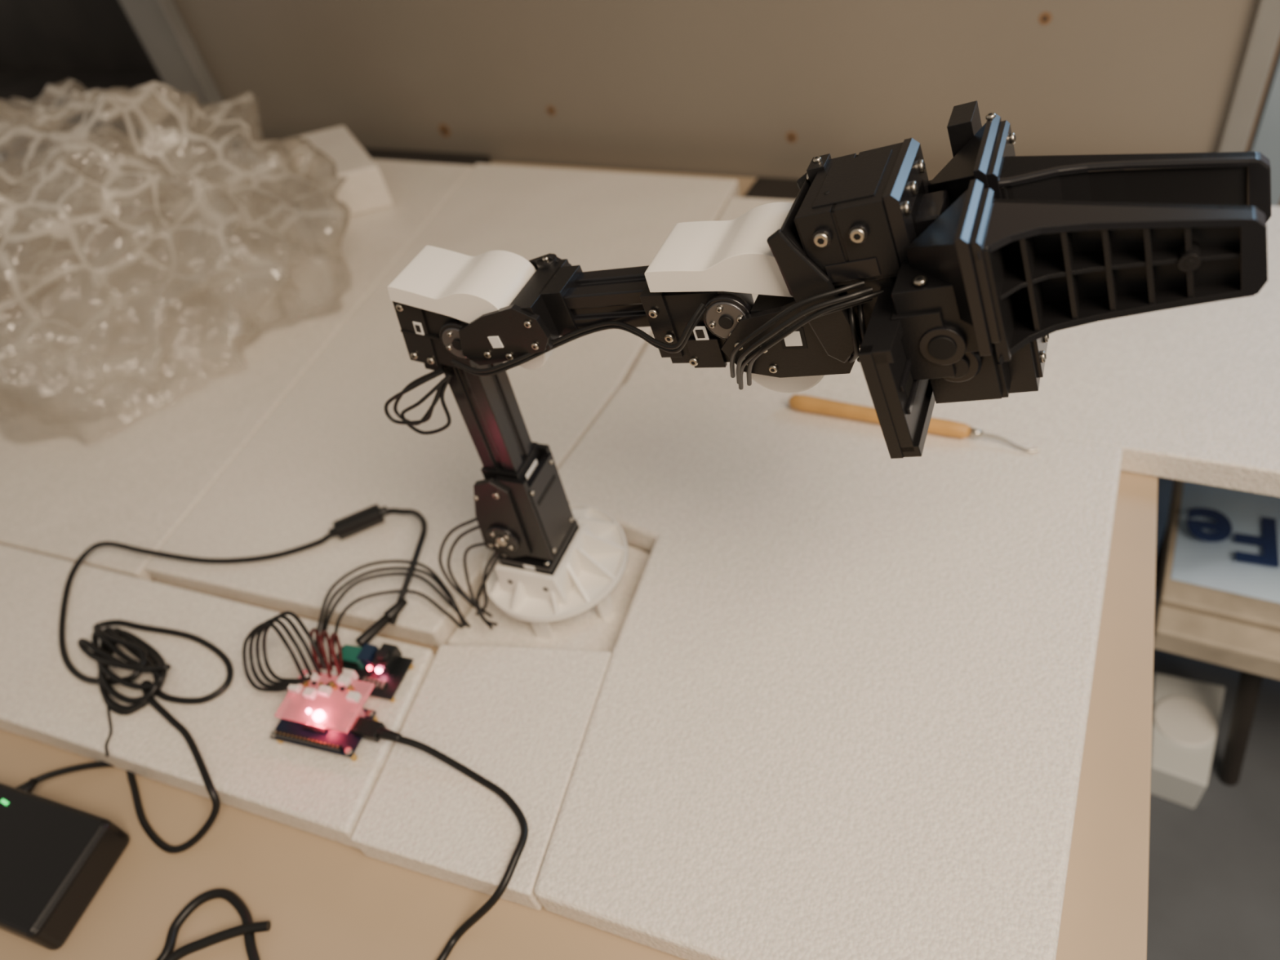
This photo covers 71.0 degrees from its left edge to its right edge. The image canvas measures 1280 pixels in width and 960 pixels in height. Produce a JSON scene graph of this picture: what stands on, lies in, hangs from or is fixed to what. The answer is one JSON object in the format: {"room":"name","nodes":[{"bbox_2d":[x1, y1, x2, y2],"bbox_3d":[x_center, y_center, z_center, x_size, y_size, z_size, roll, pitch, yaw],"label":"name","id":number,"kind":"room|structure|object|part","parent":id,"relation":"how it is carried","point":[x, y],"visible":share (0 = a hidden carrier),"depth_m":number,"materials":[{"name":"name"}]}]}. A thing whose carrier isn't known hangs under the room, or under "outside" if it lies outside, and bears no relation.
{"room":"workspace","nodes":[
{"label":"workspace","id":0,"kind":"room"},
{"bbox_2d":[242,560,471,761],"bbox_3d":[-0.215,0.114,0.653,0.134,0.068,0.161,13,50,26],"label":"board","id":1,"kind":"object","parent":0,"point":[319,709],"visible":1,"depth_m":0.63,"materials":[{"name":"red plastic"}]},
{"bbox_2d":[0,0,1258,180],"bbox_3d":[-0.723,-0.960,1.490,3.052,1.560,0.402,13,50,26],"label":"wall","id":2,"kind":"structure","parent":0,"point":[738,88],"depth_m":1.11,"materials":[{"name":"brown paint"}]},
{"bbox_2d":[119,0,239,149],"bbox_3d":[-0.784,-0.823,1.367,0.105,1.560,0.065,13,50,26],"label":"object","id":3,"kind":"structure","parent":2,"relation":"attached to","point":[159,25],"depth_m":1.45,"materials":[{"name":"grey metal"}]},
{"bbox_2d":[1216,0,1279,152],"bbox_3d":[0.545,-0.520,0.717,0.023,1.560,0.055,13,50,26],"label":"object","id":4,"kind":"structure","parent":2,"relation":"attached to","point":[1264,33],"depth_m":0.83,"materials":[{"name":"grey metal"}]},
{"bbox_2d":[1146,476,1279,959],"bbox_3d":[0.297,0.160,1.258,5.500,0.050,4.500,13,50,26],"label":"floor","id":5,"kind":"structure","parent":0,"point":[1214,866],"depth_m":0.92,"materials":[{"name":"concrete"}]},
{"bbox_2d":[0,139,1157,959],"bbox_3d":[-0.531,0.186,1.055,2.030,0.491,1.495,13,50,26],"label":"work table","id":6,"kind":"object","parent":5,"relation":"on","point":[322,898],"depth_m":0.61,"materials":[{"name":"laminate"}]},
{"bbox_2d":[155,888,271,959],"bbox_3d":[-0.273,0.320,0.533,0.136,0.011,0.138,13,50,26],"label":"cable","id":7,"kind":"object","parent":6,"relation":"on","point":[248,928],"visible":1,"depth_m":0.56,"materials":[{"name":"black rubber"}]},
{"bbox_2d":[0,503,427,950],"bbox_3d":[-0.341,0.160,0.679,0.343,0.058,0.350,-5,45,10],"label":"power adapter","id":8,"kind":"object","parent":6,"relation":"on","point":[55,857],"visible":1,"depth_m":0.62,"materials":[{"name":"black plastic"}]},
{"bbox_3d":[-0.447,0.145,0.741,0.619,0.030,0.152,7,48,21],"label":"foam strip","id":9,"kind":"part","parent":6,"relation":"part of","materials":[{"name":"white plastic"}]},
{"bbox_2d":[0,150,473,581],"bbox_3d":[-0.563,-0.228,1.156,0.531,0.020,0.819,7,48,20],"label":"board","id":10,"kind":"object","parent":6,"relation":"on","point":[143,392],"visible":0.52,"depth_m":1.05,"materials":[{"name":"white plastic"}]},
{"bbox_2d":[0,78,351,409],"bbox_3d":[-0.742,-0.341,1.103,0.835,0.263,0.593,13,50,26],"label":"sculpture","id":11,"kind":"object","parent":10,"relation":"on","point":[293,168],"visible":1,"depth_m":1.06,"materials":[{"name":"plastic"}]},
{"bbox_2d":[295,125,392,215],"bbox_3d":[-0.433,-0.439,1.278,0.091,0.060,0.222,-27,45,-13],"label":"foam block","id":12,"kind":"object","parent":10,"relation":"on","point":[364,189],"visible":0.53,"depth_m":1.22,"materials":[{"name":"white plastic"}]},
{"bbox_2d":[348,716,528,959],"bbox_3d":[-0.137,0.268,0.525,0.137,0.048,0.272,-5,45,9],"label":"cable","id":13,"kind":"object","parent":6,"relation":"on","point":[362,727],"visible":1,"depth_m":0.57,"materials":[{"name":"black rubber"}]},
{"bbox_2d":[145,163,739,647],"bbox_3d":[-0.174,-0.157,0.981,0.400,0.024,0.743,8,48,21],"label":"board","id":14,"kind":"object","parent":6,"relation":"on","point":[329,451],"visible":0.79,"depth_m":0.86,"materials":[{"name":"white plastic"}]},
{"bbox_2d":[351,644,612,910],"bbox_3d":[-0.103,0.187,0.612,0.133,0.027,0.171,4,47,18],"label":"panel","id":15,"kind":"object","parent":6,"relation":"on","point":[517,717],"visible":0.89,"depth_m":0.59,"materials":[{"name":"white plastic"}]},
{"bbox_2d":[231,144,799,199],"bbox_3d":[-0.240,-0.450,1.303,1.030,0.012,0.069,14,51,27],"label":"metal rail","id":16,"kind":"object","parent":6,"relation":"on","point":[765,188],"visible":0.3,"depth_m":1.32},
{"bbox_2d":[447,545,649,653],"bbox_3d":[-0.058,0.093,0.709,0.135,0.008,0.143,13,50,26],"label":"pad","id":17,"kind":"object","parent":6,"relation":"on","point":[585,631],"visible":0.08,"depth_m":0.69,"materials":[{"name":"white plastic"}]},
{"bbox_2d":[383,100,1271,638],"bbox_3d":[0.050,-0.013,0.521,0.459,0.362,0.130,10,49,23],"label":"robot arm","id":18,"kind":"object","parent":17,"relation":"on","point":[953,286],"visible":1,"depth_m":0.38,"materials":[{"name":"black plastic"}]},
{"bbox_3d":[-0.065,0.063,0.694,0.114,0.057,0.114,13,50,26],"label":"plate","id":19,"kind":"part","parent":18,"relation":"part of","materials":[{"name":"white plastic"}]},
{"bbox_3d":[0.114,-0.091,0.396,0.046,0.073,0.044,9,48,22],"label":"gripper frame","id":20,"kind":"part","parent":18,"relation":"part of","materials":[{"name":"black plastic"}]},
{"bbox_3d":[0.124,-0.074,0.403,0.026,0.057,0.128,9,48,22],"label":"gripper rail","id":21,"kind":"part","parent":18,"relation":"part of","materials":[{"name":"black plastic"}]},
{"bbox_2d":[533,383,1122,959],"bbox_3d":[0.088,0.102,0.647,0.444,0.030,0.466,13,50,26],"label":"panel","id":22,"kind":"object","parent":6,"relation":"on","point":[840,712],"visible":0.88,"depth_m":0.58,"materials":[{"name":"white plastic"}]},
{"bbox_2d":[788,394,1039,452],"bbox_3d":[0.219,-0.048,0.733,0.203,0.014,0.014,13,50,26],"label":"hand scriber","id":23,"kind":"object","parent":22,"relation":"on","point":[806,403],"visible":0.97,"depth_m":0.74,"materials":[{"name":"brown wood"}]},
{"bbox_3d":[0.196,-0.053,0.745,0.150,0.014,0.014,13,50,26],"label":"wooden handle","id":24,"kind":"part","parent":23,"relation":"part of","materials":[{"name":"brown wood"}]},
{"bbox_2d":[625,196,1279,497],"bbox_3d":[0.422,-0.141,0.810,0.857,0.026,0.406,13,50,26],"label":"board","id":25,"kind":"object","parent":6,"relation":"on","point":[1191,393],"visible":0.33,"depth_m":0.73,"materials":[{"name":"white plastic"}]},
{"bbox_2d":[1150,673,1225,808],"bbox_3d":[0.589,0.281,0.981,0.069,0.059,0.128,13,50,26],"label":"box","id":26,"kind":"object","parent":5,"relation":"on","point":[1186,713],"visible":0.94,"depth_m":0.96,"materials":[{"name":"white cardboard"}]},
{"bbox_2d":[1154,479,1279,786],"bbox_3d":[0.747,0.164,0.914,0.412,0.261,0.305,13,50,26],"label":"wooden stool","id":27,"kind":"object","parent":5,"relation":"on","point":[1236,631],"visible":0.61,"depth_m":0.83,"materials":[{"name":"brown wood"}]},
{"bbox_2d":[1171,481,1279,603],"bbox_3d":[0.678,0.055,0.839,0.300,0.018,0.185,13,50,26],"label":"sign","id":28,"kind":"object","parent":27,"relation":"on","point":[1228,540],"visible":0.89,"depth_m":0.86,"materials":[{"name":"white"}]},
{"bbox_2d":[1244,37,1279,206],"bbox_3d":[1.759,-0.485,0.369,2.425,1.560,0.450,13,50,26],"label":"wall","id":29,"kind":"structure","parent":0,"point":[1264,136],"depth_m":0.96,"materials":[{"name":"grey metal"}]}
]}

